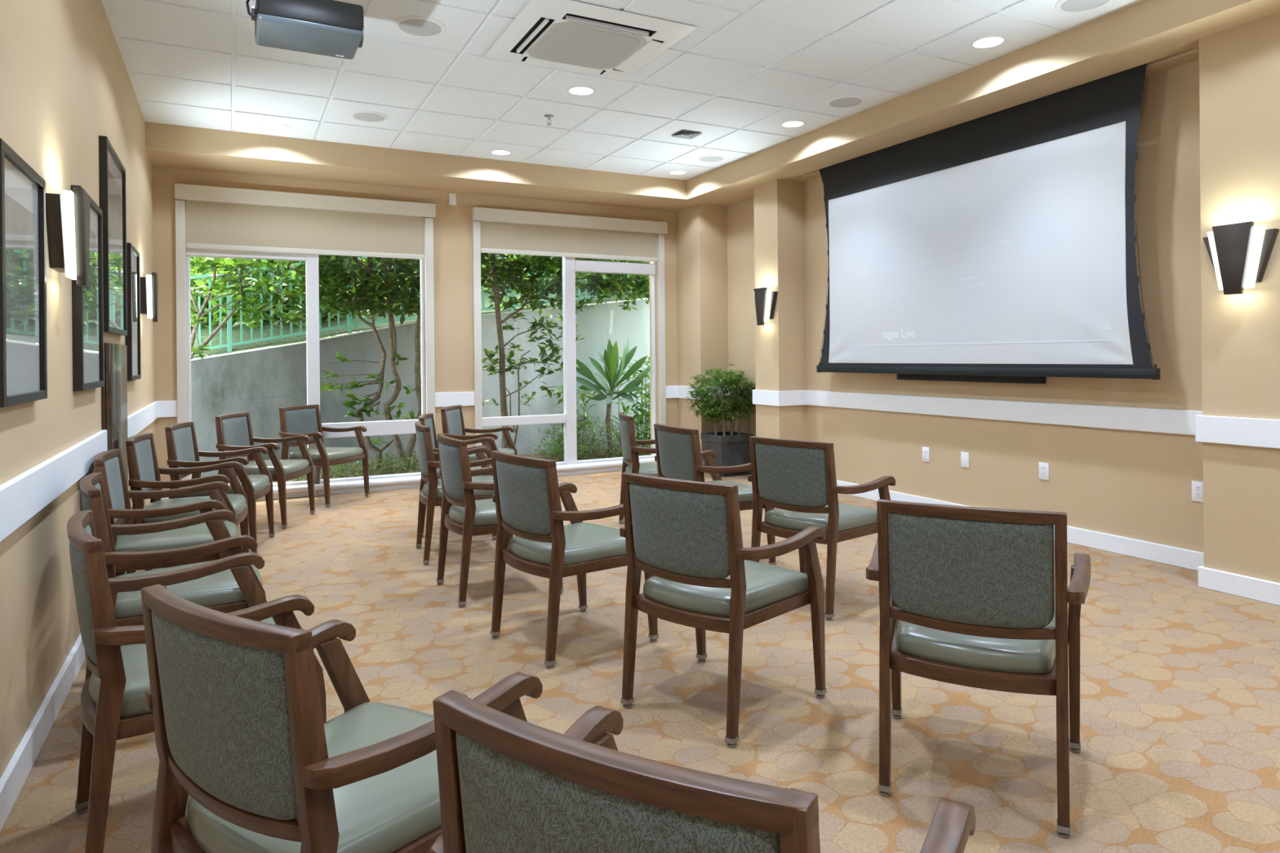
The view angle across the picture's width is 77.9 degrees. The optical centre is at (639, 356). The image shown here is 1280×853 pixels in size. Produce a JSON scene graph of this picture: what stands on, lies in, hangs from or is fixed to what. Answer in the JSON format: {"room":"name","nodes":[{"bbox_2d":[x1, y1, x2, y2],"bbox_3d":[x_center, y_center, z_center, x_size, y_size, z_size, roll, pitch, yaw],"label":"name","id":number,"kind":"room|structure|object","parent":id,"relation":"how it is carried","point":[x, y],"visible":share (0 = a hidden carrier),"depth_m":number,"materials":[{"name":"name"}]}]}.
{"room":"community hall","nodes":[
{"label":"community hall","id":0,"kind":"room"},
{"bbox_2d":[0,0,155,777],"bbox_3d":[-1.806,-0.389,2.080,0.150,3.300,10.550,-1,0,-27],"label":"wall","id":1,"kind":"structure","parent":0,"point":[65,83],"depth_m":2.90,"materials":[{"name":"paint"}]},
{"bbox_2d":[0,137,47,407],"bbox_3d":[-1.842,-0.221,2.353,0.034,0.718,0.560,-1,0,-27],"label":"framed picture","id":2,"kind":"object","parent":1,"relation":"attached to","point":[23,260],"visible":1,"depth_m":2.36,"materials":[{"name":"brown wood"}]},
{"bbox_2d":[4,193,35,336],"bbox_3d":[-1.841,-0.258,2.354,0.002,0.389,0.364,-1,0,-27],"label":"print","id":3,"kind":"object","parent":2,"relation":"attached to","point":[20,246],"depth_m":2.34},
{"bbox_2d":[45,186,90,286],"bbox_3d":[-2.101,-0.436,2.924,0.100,0.350,0.322,-1,0,-27],"label":"wall sconce","id":4,"kind":"object","parent":1,"relation":"attached to","point":[68,215],"visible":0.96,"depth_m":2.85,"materials":[{"name":"brown metal"}]},
{"bbox_2d":[0,497,168,831],"bbox_3d":[-1.626,1.206,2.081,0.143,0.107,10.400,-1,0,-27],"label":"baseboard","id":5,"kind":"structure","parent":1,"relation":"attached to","point":[20,766],"depth_m":2.50,"materials":[{"name":"white paint"}]},
{"bbox_2d":[71,185,104,391],"bbox_3d":[-2.432,-0.276,3.495,0.034,0.838,0.610,-1,0,-27],"label":"framed picture","id":6,"kind":"object","parent":1,"relation":"attached to","point":[87,302],"visible":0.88,"depth_m":3.54,"materials":[{"name":"brown wood"}]},
{"bbox_2d":[83,229,95,336],"bbox_3d":[-2.431,-0.330,3.496,0.002,0.475,0.414,-1,0,-27],"label":"print","id":7,"kind":"object","parent":6,"relation":"attached to","point":[89,292],"depth_m":3.54},
{"bbox_2d":[98,135,127,335],"bbox_3d":[-2.838,-0.607,4.277,0.034,0.970,0.790,-1,0,-27],"label":"framed picture","id":8,"kind":"object","parent":1,"relation":"attached to","point":[112,172],"visible":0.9,"depth_m":4.18,"materials":[{"name":"brown wood"}]},
{"bbox_2d":[101,342,128,574],"bbox_3d":[-2.795,0.601,4.226,0.043,1.338,0.670,-1,0,-27],"label":"door","id":9,"kind":"structure","parent":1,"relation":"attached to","point":[114,391],"depth_m":4.08,"materials":[{"name":"brown wood"}]},
{"bbox_2d":[124,242,141,380],"bbox_3d":[-3.241,-0.271,5.064,0.034,0.841,0.540,-1,0,-27],"label":"framed picture","id":10,"kind":"object","parent":1,"relation":"attached to","point":[132,340],"visible":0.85,"depth_m":5.00,"materials":[{"name":"brown wood"}]},
{"bbox_2d":[140,272,157,322],"bbox_3d":[-3.541,-0.423,5.714,0.100,0.350,0.322,-1,0,-27],"label":"wall sconce","id":11,"kind":"object","parent":1,"relation":"attached to","point":[148,285],"visible":0.91,"depth_m":5.64,"materials":[{"name":"brown metal"}]},
{"bbox_2d":[0,385,1279,542],"bbox_3d":[0.715,0.402,3.293,5.430,0.140,10.400,-1,0,-27],"label":"trim","id":12,"kind":"structure","parent":1,"relation":"attached to","point":[24,495],"depth_m":4.83,"materials":[{"name":"white paint"}]},
{"bbox_2d":[152,165,678,489],"bbox_3d":[-1.869,-0.391,7.899,5.074,3.300,0.150,-1,0,-27],"label":"wall","id":13,"kind":"structure","parent":0,"point":[452,224],"depth_m":7.78,"materials":[{"name":"paint"}]},
{"bbox_2d":[185,200,426,500],"bbox_3d":[-2.981,-0.035,7.249,2.180,2.610,0.156,-1,0,-27],"label":"window","id":14,"kind":"structure","parent":13,"relation":"in","point":[399,481],"depth_m":7.25,"materials":[{"name":"white plastic"}]},
{"bbox_2d":[174,182,435,479],"bbox_3d":[-2.955,-0.151,7.205,2.185,2.633,0.085,-1,0,-27],"label":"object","id":15,"kind":"object","parent":14,"relation":"attached to","point":[218,218],"visible":0.84,"depth_m":7.14,"materials":[{"name":"beige fabric"}]},
{"bbox_2d":[448,192,456,204],"bbox_3d":[-1.852,-1.553,7.824,0.072,0.115,0.009,-1,0,-27],"label":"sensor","id":16,"kind":"object","parent":13,"relation":"attached to","point":[452,197],"visible":1,"depth_m":7.82,"materials":[{"name":"white plastic"}]},
{"bbox_2d":[480,222,656,475],"bbox_3d":[-0.720,-0.057,8.416,2.190,2.610,0.156,-1,0,-27],"label":"window","id":17,"kind":"structure","parent":13,"relation":"in","point":[571,465],"depth_m":8.42,"materials":[{"name":"white plastic"}]},
{"bbox_2d":[471,206,667,446],"bbox_3d":[-0.673,-0.174,8.383,2.193,2.633,0.085,-1,0,-27],"label":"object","id":18,"kind":"object","parent":17,"relation":"attached to","point":[500,231],"visible":0.88,"depth_m":8.32,"materials":[{"name":"beige fabric"}]},
{"bbox_2d":[101,0,1142,180],"bbox_3d":[0.584,-1.948,2.876,4.856,0.208,9.760,-1,0,-27],"label":"ceiling","id":19,"kind":"structure","parent":0,"point":[748,68],"depth_m":5.15,"materials":[{"name":"tile"}]},
{"bbox_2d":[262,123,290,130],"bbox_3d":[-2.870,-1.840,6.254,0.202,0.065,0.202,-1,0,-27],"label":"recessed light","id":20,"kind":"object","parent":19,"relation":"in","point":[276,126],"visible":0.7,"depth_m":6.31,"materials":[{"name":"white paint"}]},
{"bbox_2d":[245,0,364,59],"bbox_3d":[-1.579,-1.658,3.733,0.529,0.335,0.350,-1,0,-27],"label":"projector","id":21,"kind":"object","parent":19,"relation":"hanging from","point":[329,28],"visible":1,"depth_m":3.64,"materials":[{"name":"black plastic"}]},
{"bbox_2d":[349,110,388,122],"bbox_3d":[-2.053,-1.815,6.005,0.282,0.010,0.282,-1,0,-27],"label":"ceiling speaker","id":22,"kind":"object","parent":19,"relation":"attached to","point":[361,115],"visible":1,"depth_m":5.98,"materials":[{"name":"white paint"}]},
{"bbox_2d":[353,112,385,121],"bbox_3d":[-2.053,-1.815,6.005,0.232,0.008,0.232,-1,0,-27],"label":"grille","id":23,"kind":"object","parent":22,"relation":"attached to","point":[364,117],"depth_m":6.00,"materials":[{"name":"white metal"}]},
{"bbox_2d":[393,15,446,37],"bbox_3d":[-1.218,-1.823,4.387,0.282,0.010,0.282,-1,0,-27],"label":"ceiling speaker","id":24,"kind":"object","parent":19,"relation":"attached to","point":[413,25],"visible":1,"depth_m":4.37,"materials":[{"name":"white paint"}]},
{"bbox_2d":[398,18,441,35],"bbox_3d":[-1.218,-1.822,4.387,0.232,0.008,0.232,-1,0,-27],"label":"grille","id":25,"kind":"object","parent":24,"relation":"attached to","point":[413,27],"depth_m":4.38,"materials":[{"name":"white metal"}]},
{"bbox_2d":[489,149,512,155],"bbox_3d":[-1.245,-1.856,7.092,0.202,0.065,0.202,-1,0,-27],"label":"recessed light","id":26,"kind":"object","parent":19,"relation":"in","point":[497,152],"visible":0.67,"depth_m":7.15,"materials":[{"name":"white"}]},
{"bbox_2d":[544,114,553,124],"bbox_3d":[-0.692,-1.800,6.033,0.072,0.067,0.072,-1,0,-27],"label":"sprinkler","id":27,"kind":"object","parent":19,"relation":"attached to","point":[548,116],"visible":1,"depth_m":6.02,"materials":[{"name":"silver metal"}]},
{"bbox_2d":[566,85,595,95],"bbox_3d":[-0.406,-1.863,5.467,0.202,0.065,0.202,-1,0,-27],"label":"recessed light","id":28,"kind":"object","parent":19,"relation":"in","point":[575,90],"visible":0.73,"depth_m":5.53,"materials":[{"name":"white"}]},
{"bbox_2d":[483,0,697,80],"bbox_3d":[-0.315,-1.815,4.622,0.950,0.033,0.950,-1,0,-27],"label":"air conditioner","id":29,"kind":"object","parent":19,"relation":"attached to","point":[566,45],"visible":1,"depth_m":4.50,"materials":[{"name":"white plastic"}]},
{"bbox_2d":[526,21,647,69],"bbox_3d":[-0.315,-1.804,4.622,0.570,0.006,0.570,-1,0,-27],"label":"grille","id":30,"kind":"object","parent":29,"relation":"attached to","point":[574,43],"depth_m":4.58,"materials":[{"name":"grey plastic"}]},
{"bbox_2d":[667,169,688,174],"bbox_3d":[0.380,-1.872,7.930,0.202,0.065,0.202,-1,0,-27],"label":"recessed light","id":31,"kind":"object","parent":19,"relation":"in","point":[673,171],"visible":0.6,"depth_m":7.99,"materials":[{"name":"white"}]},
{"bbox_2d":[671,129,702,139],"bbox_3d":[0.385,-1.843,6.561,0.190,0.022,0.190,-1,0,-27],"label":"ceiling vent","id":32,"kind":"object","parent":19,"relation":"in","point":[684,134],"visible":1,"depth_m":6.57,"materials":[{"name":"grey metal"}]},
{"bbox_2d":[696,154,726,162],"bbox_3d":[0.662,-1.842,7.383,0.282,0.010,0.282,-1,0,-27],"label":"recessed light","id":33,"kind":"object","parent":19,"relation":"attached to","point":[708,157],"visible":1,"depth_m":7.36,"materials":[{"name":"white paint"}]},
{"bbox_2d":[698,155,723,161],"bbox_3d":[0.662,-1.841,7.383,0.232,0.008,0.232,-1,0,-27],"label":"grille","id":34,"kind":"object","parent":33,"relation":"attached to","point":[701,158],"depth_m":7.37,"materials":[{"name":"white metal"}]},
{"bbox_2d":[780,120,805,127],"bbox_3d":[1.218,-1.879,6.305,0.202,0.065,0.202,-1,0,-27],"label":"recessed light","id":35,"kind":"object","parent":19,"relation":"in","point":[791,123],"visible":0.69,"depth_m":6.36,"materials":[{"name":"white"}]},
{"bbox_2d":[826,95,866,108],"bbox_3d":[1.497,-1.849,5.766,0.282,0.010,0.282,-1,0,-27],"label":"ceiling speaker","id":36,"kind":"object","parent":19,"relation":"attached to","point":[843,101],"visible":1,"depth_m":5.74,"materials":[{"name":"white paint"}]},
{"bbox_2d":[829,97,862,107],"bbox_3d":[1.497,-1.849,5.766,0.232,0.008,0.232,-1,0,-27],"label":"grille","id":37,"kind":"object","parent":36,"relation":"attached to","point":[836,102],"depth_m":5.76,"materials":[{"name":"white metal"}]},
{"bbox_2d":[969,35,1007,48],"bbox_3d":[2.057,-1.886,4.680,0.202,0.065,0.202,-1,0,-27],"label":"recessed light","id":38,"kind":"object","parent":19,"relation":"in","point":[989,41],"visible":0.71,"depth_m":4.73,"materials":[{"name":"white"}]},
{"bbox_2d":[1054,0,1112,13],"bbox_3d":[2.331,-1.857,4.148,0.282,0.010,0.282,-1,0,-27],"label":"ceiling speaker","id":39,"kind":"object","parent":19,"relation":"attached to","point":[1062,6],"visible":1,"depth_m":4.18,"materials":[{"name":"white paint"}]},
{"bbox_2d":[0,470,1279,852],"bbox_3d":[0.754,1.296,3.337,5.823,0.120,10.650,-1,0,-27],"label":"floor","id":40,"kind":"structure","parent":0,"point":[1180,679],"depth_m":2.87,"materials":[{"name":"carpet"}]},
{"bbox_2d":[93,448,239,576],"bbox_3d":[-2.158,0.849,3.642,0.566,0.831,0.620,-1,0,-25],"label":"armchair","id":41,"kind":"object","parent":40,"relation":"on","point":[109,463],"visible":0.44,"depth_m":3.50,"materials":[{"name":"brown wood"}]},
{"bbox_2d":[79,472,266,626],"bbox_3d":[-1.696,0.845,2.891,0.566,0.831,0.620,-1,0,-34],"label":"armchair","id":42,"kind":"object","parent":40,"relation":"on","point":[220,592],"visible":0.52,"depth_m":2.75,"materials":[{"name":"brown wood"}]},
{"bbox_2d":[125,432,249,573],"bbox_3d":[-2.515,0.852,4.426,0.566,0.831,0.620,-1,0,-21],"label":"armchair","id":43,"kind":"object","parent":40,"relation":"on","point":[144,472],"visible":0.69,"depth_m":4.37,"materials":[{"name":"brown wood"}]},
{"bbox_2d":[66,510,326,852],"bbox_3d":[-1.213,0.840,2.163,0.566,0.831,0.620,-1,0,-37],"label":"armchair","id":44,"kind":"object","parent":40,"relation":"on","point":[113,708],"visible":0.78,"depth_m":1.91,"materials":[{"name":"brown wood"}]},
{"bbox_2d":[164,421,275,553],"bbox_3d":[-2.764,0.854,5.221,0.566,0.831,0.620,-1,0,-14],"label":"armchair","id":45,"kind":"object","parent":40,"relation":"on","point":[183,451],"visible":0.69,"depth_m":5.14,"materials":[{"name":"brown wood"}]},
{"bbox_2d":[214,412,315,528],"bbox_3d":[-2.879,0.855,6.078,0.566,0.831,0.620,-1,0,-1],"label":"armchair","id":46,"kind":"object","parent":40,"relation":"on","point":[233,430],"visible":0.74,"depth_m":6.01,"materials":[{"name":"brown wood"}]},
{"bbox_2d":[278,404,369,507],"bbox_3d":[-2.785,0.853,6.953,0.566,0.831,0.620,-1,0,17],"label":"armchair","id":47,"kind":"object","parent":40,"relation":"on","point":[305,420],"visible":0.94,"depth_m":6.91,"materials":[{"name":"brown wood"}]},
{"bbox_2d":[140,584,542,852],"bbox_3d":[-0.574,0.834,1.531,0.620,0.831,0.566,-1,0,34],"label":"armchair","id":48,"kind":"object","parent":40,"relation":"on","point":[240,730],"visible":0.9,"depth_m":1.32,"materials":[{"name":"green fabric"}]},
{"bbox_2d":[418,413,494,537],"bbox_3d":[-1.308,0.840,5.767,0.566,0.831,0.620,-1,0,-7],"label":"armchair","id":49,"kind":"object","parent":40,"relation":"on","point":[427,420],"visible":0.3,"depth_m":5.89,"materials":[{"name":"brown wood"}]},
{"bbox_2d":[414,421,513,564],"bbox_3d":[-1.140,0.838,5.065,0.566,0.831,0.620,-1,0,-21],"label":"armchair","id":50,"kind":"object","parent":40,"relation":"on","point":[431,493],"visible":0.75,"depth_m":4.83,"materials":[{"name":"brown wood"}]},
{"bbox_2d":[440,404,517,509],"bbox_3d":[-1.360,0.840,6.710,0.566,0.831,0.620,-1,0,4],"label":"armchair","id":51,"kind":"object","parent":40,"relation":"on","point":[452,418],"visible":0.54,"depth_m":6.75,"materials":[{"name":"brown wood"}]},
{"bbox_2d":[435,433,563,607],"bbox_3d":[-0.778,0.835,4.269,0.566,0.831,0.620,-1,0,-28],"label":"armchair","id":52,"kind":"object","parent":40,"relation":"on","point":[467,517],"visible":0.63,"depth_m":4.04,"materials":[{"name":"brown wood"}]},
{"bbox_2d":[490,450,658,668],"bbox_3d":[-0.312,0.831,3.501,0.566,0.831,0.620,-1,0,-39],"label":"armchair","id":53,"kind":"object","parent":40,"relation":"on","point":[528,492],"visible":0.92,"depth_m":3.31,"materials":[{"name":"brown wood"}]},
{"bbox_2d":[617,412,657,524],"bbox_3d":[0.135,0.826,5.702,0.566,0.831,0.620,-1,0,-9],"label":"armchair","id":54,"kind":"object","parent":40,"relation":"on","point":[631,464],"visible":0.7,"depth_m":5.51,"materials":[{"name":"brown wood"}]},
{"bbox_2d":[430,689,975,852],"bbox_3d":[0.084,0.828,1.063,0.620,0.831,0.566,-1,0,31],"label":"armchair","id":55,"kind":"object","parent":40,"relation":"on","point":[508,784],"visible":1,"depth_m":0.84,"materials":[{"name":"green fabric"}]},
{"bbox_2d":[653,423,776,565],"bbox_3d":[0.421,0.824,4.761,0.566,0.831,0.620,-1,0,-27],"label":"armchair","id":56,"kind":"object","parent":40,"relation":"on","point":[679,455],"visible":0.56,"depth_m":4.59,"materials":[{"name":"brown wood"}]},
{"bbox_2d":[684,363,755,476],"bbox_3d":[0.843,0.652,8.248,0.756,1.162,0.703,-1,0,-27],"label":"potted plant","id":57,"kind":"object","parent":40,"relation":"on","point":[732,448],"visible":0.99,"depth_m":8.14,"materials":[{"name":"green plant"}]},
{"bbox_2d":[619,471,826,747],"bbox_3d":[0.281,0.826,2.856,0.620,0.831,0.566,-1,0,41],"label":"armchair","id":58,"kind":"object","parent":40,"relation":"on","point":[686,535],"visible":1,"depth_m":2.67,"materials":[{"name":"brown wood"}]},
{"bbox_2d":[747,435,895,620],"bbox_3d":[0.907,0.819,4.042,0.566,0.831,0.620,-1,0,-44],"label":"armchair","id":59,"kind":"object","parent":40,"relation":"on","point":[797,478],"visible":0.86,"depth_m":3.85,"materials":[{"name":"brown wood"}]},
{"bbox_2d":[866,499,1090,838],"bbox_3d":[0.999,0.819,2.361,0.620,0.831,0.566,-1,0,27],"label":"armchair","id":60,"kind":"object","parent":40,"relation":"on","point":[971,597],"visible":1,"depth_m":2.14,"materials":[{"name":"brown wood"}]},
{"bbox_2d":[145,0,1279,211],"bbox_3d":[0.694,-1.856,3.292,5.430,0.415,10.400,-1,0,-27],"label":"soffit","id":61,"kind":"structure","parent":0,"point":[1162,35],"depth_m":6.32,"materials":[{"name":"paint"}]},
{"bbox_2d":[816,63,1159,379],"bbox_3d":[2.261,-0.863,5.818,0.048,2.003,3.260,-1,0,-27],"label":"projection screen","id":62,"kind":"object","parent":61,"relation":"hanging from","point":[1020,262],"visible":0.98,"depth_m":5.43,"materials":[{"name":"white fabric"}]},
{"bbox_2d":[675,12,1279,583],"bbox_3d":[3.036,-0.436,4.578,0.599,3.300,10.550,-1,0,-27],"label":"wall","id":63,"kind":"structure","parent":0,"point":[1208,147],"depth_m":4.78,"materials":[{"name":"paint"}]},
{"bbox_2d":[753,287,777,325],"bbox_3d":[1.171,-0.469,7.504,0.100,0.350,0.322,-1,0,-27],"label":"wall sconce","id":64,"kind":"object","parent":63,"relation":"attached to","point":[765,300],"visible":1,"depth_m":7.43,"materials":[{"name":"brown metal"}]},
{"bbox_2d":[922,446,929,462],"bbox_3d":[2.250,0.773,6.237,0.009,0.115,0.072,-1,0,-27],"label":"wall outlet","id":65,"kind":"object","parent":63,"relation":"attached to","point":[926,451],"visible":1,"depth_m":6.23,"materials":[{"name":"white plastic"}]},
{"bbox_2d":[924,449,927,458],"bbox_3d":[2.248,0.773,6.236,0.004,0.068,0.033,-1,0,-27],"label":"receptacle","id":66,"kind":"object","parent":65,"relation":"attached to","point":[925,451],"depth_m":6.23,"materials":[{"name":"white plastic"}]},
{"bbox_2d":[960,451,968,467],"bbox_3d":[2.423,0.771,5.905,0.006,0.115,0.072,-1,0,-27],"label":"blank wall plate","id":67,"kind":"object","parent":63,"relation":"attached to","point":[964,455],"visible":1,"depth_m":5.90,"materials":[{"name":"white plastic"}]},
{"bbox_2d":[896,373,1045,383],"bbox_3d":[2.399,0.137,5.862,0.077,0.100,1.270,-1,0,-27],"label":"soundbar","id":68,"kind":"object","parent":63,"relation":"attached to","point":[991,379],"visible":0.44,"depth_m":5.73,"materials":[{"name":"black plastic"}]},
{"bbox_2d":[702,460,1279,605],"bbox_3d":[2.915,1.162,4.424,0.497,0.107,10.400,-1,0,-27],"label":"baseboard","id":69,"kind":"structure","parent":63,"relation":"attached to","point":[1251,588],"depth_m":4.62,"materials":[{"name":"white paint"}]},
{"bbox_2d":[1039,462,1048,480],"bbox_3d":[2.717,0.774,5.331,0.009,0.115,0.072,-1,0,-27],"label":"wall outlet","id":70,"kind":"object","parent":63,"relation":"attached to","point":[1043,467],"visible":1,"depth_m":5.33,"materials":[{"name":"white plastic"}]},
{"bbox_2d":[1040,466,1045,476],"bbox_3d":[2.715,0.774,5.330,0.004,0.068,0.033,-1,0,-27],"label":"receptacle","id":71,"kind":"object","parent":70,"relation":"attached to","point":[1042,468],"depth_m":5.33,"materials":[{"name":"white plastic"}]},
{"bbox_2d":[1191,480,1203,502],"bbox_3d":[3.158,0.766,4.478,0.009,0.115,0.072,-1,0,-27],"label":"wall outlet","id":72,"kind":"object","parent":63,"relation":"attached to","point":[1197,486],"visible":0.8,"depth_m":4.48,"materials":[{"name":"white plastic"}]},
{"bbox_2d":[1195,485,1201,497],"bbox_3d":[3.155,0.766,4.477,0.004,0.068,0.033,-1,0,-27],"label":"receptacle","id":73,"kind":"object","parent":72,"relation":"attached to","point":[1197,488],"depth_m":4.48,"materials":[{"name":"white plastic"}]},
{"bbox_2d":[1202,221,1279,294],"bbox_3d":[2.993,-0.485,3.971,0.100,0.350,0.322,-1,0,-27],"label":"wall sconce","id":74,"kind":"object","parent":63,"relation":"attached to","point":[1239,253],"visible":1,"depth_m":3.92,"materials":[{"name":"brown metal"}]},
{"label":"outside","id":75,"kind":"structure","parent":0,"visible":0},
{"bbox_2d":[191,283,648,358],"bbox_3d":[-3.912,-0.687,12.366,20.400,3.728,6.300,-1,0,-27],"label":"fence","id":76,"kind":"object","parent":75,"point":[266,328],"visible":0.02,"depth_m":9.14,"materials":[{"name":"metal"}]},
{"bbox_2d":[190,256,255,355],"bbox_3d":[-5.720,-0.700,9.496,2.135,1.897,1.357,-1,0,-20],"label":"shrub","id":77,"kind":"object","parent":76,"relation":"on","point":[193,313],"visible":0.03,"depth_m":9.31,"materials":[{"name":"green plant"}]},
{"bbox_2d":[191,257,363,345],"bbox_3d":[-4.243,-1.058,9.583,2.198,2.180,1.420,-1,0,-27],"label":"shrub","id":78,"kind":"object","parent":76,"relation":"on","point":[236,315],"visible":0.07,"depth_m":9.15,"materials":[{"name":"green plant"}]},
{"bbox_2d":[351,257,420,330],"bbox_3d":[-3.159,-1.123,10.476,2.194,1.900,1.443,-1,0,-27],"label":"shrub","id":79,"kind":"object","parent":76,"relation":"on","point":[412,289],"visible":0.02,"depth_m":10.10,"materials":[{"name":"green plant"}]},
{"bbox_2d":[480,253,541,292],"bbox_3d":[-2.119,-1.465,11.348,2.151,2.162,1.443,-1,0,-27],"label":"shrub","id":80,"kind":"object","parent":76,"relation":"on","point":[532,273],"visible":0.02,"depth_m":10.99,"materials":[{"name":"green plant"}]},
{"bbox_2d":[530,255,648,291],"bbox_3d":[-0.635,-1.532,11.443,2.212,1.877,1.375,-1,0,-30],"label":"shrub","id":81,"kind":"object","parent":76,"relation":"on","point":[553,274],"visible":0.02,"depth_m":11.08,"materials":[{"name":"green plant"}]},
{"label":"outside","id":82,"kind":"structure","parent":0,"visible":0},
{"bbox_2d":[200,446,650,483],"bbox_3d":[-1.754,1.393,8.878,13.000,0.330,1.500,-1,0,-27],"label":"ground","id":83,"kind":"structure","parent":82,"point":[534,455],"depth_m":9.32,"materials":[{"name":"soil"}]},
{"bbox_2d":[190,256,332,359],"bbox_3d":[-4.164,-0.218,8.098,1.929,2.966,0.718,-1,0,-27],"label":"tree","id":84,"kind":"object","parent":83,"relation":"on","point":[262,283],"visible":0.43,"depth_m":8.13,"materials":[{"name":"green plant"}]},
{"bbox_2d":[296,254,394,471],"bbox_3d":[-3.160,-0.081,8.509,1.009,2.732,0.877,-1,0,-27],"label":"tree","id":85,"kind":"object","parent":83,"relation":"on","point":[362,289],"visible":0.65,"depth_m":8.40,"materials":[{"name":"green plant"}]},
{"bbox_2d":[288,449,420,481],"bbox_3d":[-2.775,1.133,8.352,1.802,0.212,0.904,-1,0,-27],"label":"groundcover","id":86,"kind":"object","parent":83,"relation":"on","point":[399,460],"visible":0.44,"depth_m":8.22,"materials":[{"name":"green plant"}]},
{"bbox_2d":[368,257,421,470],"bbox_3d":[-2.517,-0.085,8.815,1.047,2.717,0.866,-1,0,-27],"label":"tree","id":87,"kind":"object","parent":83,"relation":"on","point":[402,274],"visible":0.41,"depth_m":8.57,"materials":[{"name":"green plant"}]},
{"bbox_2d":[191,297,650,476],"bbox_3d":[-2.151,0.223,9.624,11.400,2.678,0.188,-1,0,-27],"label":"wall","id":88,"kind":"structure","parent":83,"relation":"on","point":[259,382],"depth_m":9.15,"materials":[{"name":"concrete"}]},
{"bbox_2d":[190,254,648,352],"bbox_3d":[-2.895,-0.726,9.402,9.511,2.288,0.048,-1,0,-27],"label":"metal fence","id":89,"kind":"object","parent":88,"relation":"on","point":[229,344],"visible":0.13,"depth_m":8.78,"materials":[{"name":"green metal"}]},
{"bbox_2d":[482,350,537,445],"bbox_3d":[-1.496,0.592,9.059,0.714,1.327,0.225,-1,0,-27],"label":"tree","id":90,"kind":"object","parent":83,"relation":"on","point":[510,368],"visible":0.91,"depth_m":9.12,"materials":[{"name":"green plant"}]},
{"bbox_2d":[480,253,586,448],"bbox_3d":[-1.411,-0.194,9.335,1.687,2.902,0.828,-1,0,-27],"label":"tree","id":91,"kind":"object","parent":83,"relation":"on","point":[508,266],"visible":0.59,"depth_m":9.21,"materials":[{"name":"green plant"}]},
{"bbox_2d":[524,440,603,462],"bbox_3d":[-0.855,1.086,8.971,0.947,0.292,0.544,-1,0,-15],"label":"shrub","id":92,"kind":"object","parent":83,"relation":"on","point":[555,442],"visible":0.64,"depth_m":8.90,"materials":[{"name":"green plant"}]},
{"bbox_2d":[542,384,604,459],"bbox_3d":[-0.788,0.778,9.402,0.706,0.903,0.776,-1,0,11],"label":"shrub","id":93,"kind":"object","parent":83,"relation":"on","point":[581,404],"visible":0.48,"depth_m":9.38,"materials":[{"name":"green plant"}]},
{"bbox_2d":[534,413,650,461],"bbox_3d":[-0.239,0.968,9.659,1.997,0.517,1.231,-1,0,-27],"label":"undergrowth","id":94,"kind":"object","parent":83,"relation":"on","point":[593,440],"visible":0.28,"depth_m":9.39,"materials":[{"name":"green plant"}]},
{"bbox_2d":[550,256,649,312],"bbox_3d":[0.732,-0.266,10.471,4.199,3.002,1.007,-1,0,-27],"label":"tree","id":95,"kind":"object","parent":83,"relation":"on","point":[624,282],"visible":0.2,"depth_m":9.93,"materials":[{"name":"green plant"}]},
{"bbox_2d":[576,337,649,457],"bbox_3d":[-0.309,0.490,9.479,0.973,1.453,0.613,-1,0,-27],"label":"cordyline","id":96,"kind":"object","parent":83,"relation":"on","point":[612,375],"visible":0.95,"depth_m":9.47,"materials":[{"name":"green plant"}]},
{"bbox_2d":[588,355,650,454],"bbox_3d":[0.071,0.603,9.880,1.491,1.317,0.873,-1,0,-27],"label":"shrub","id":97,"kind":"object","parent":83,"relation":"on","point":[647,414],"visible":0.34,"depth_m":9.77,"materials":[{"name":"green plant"}]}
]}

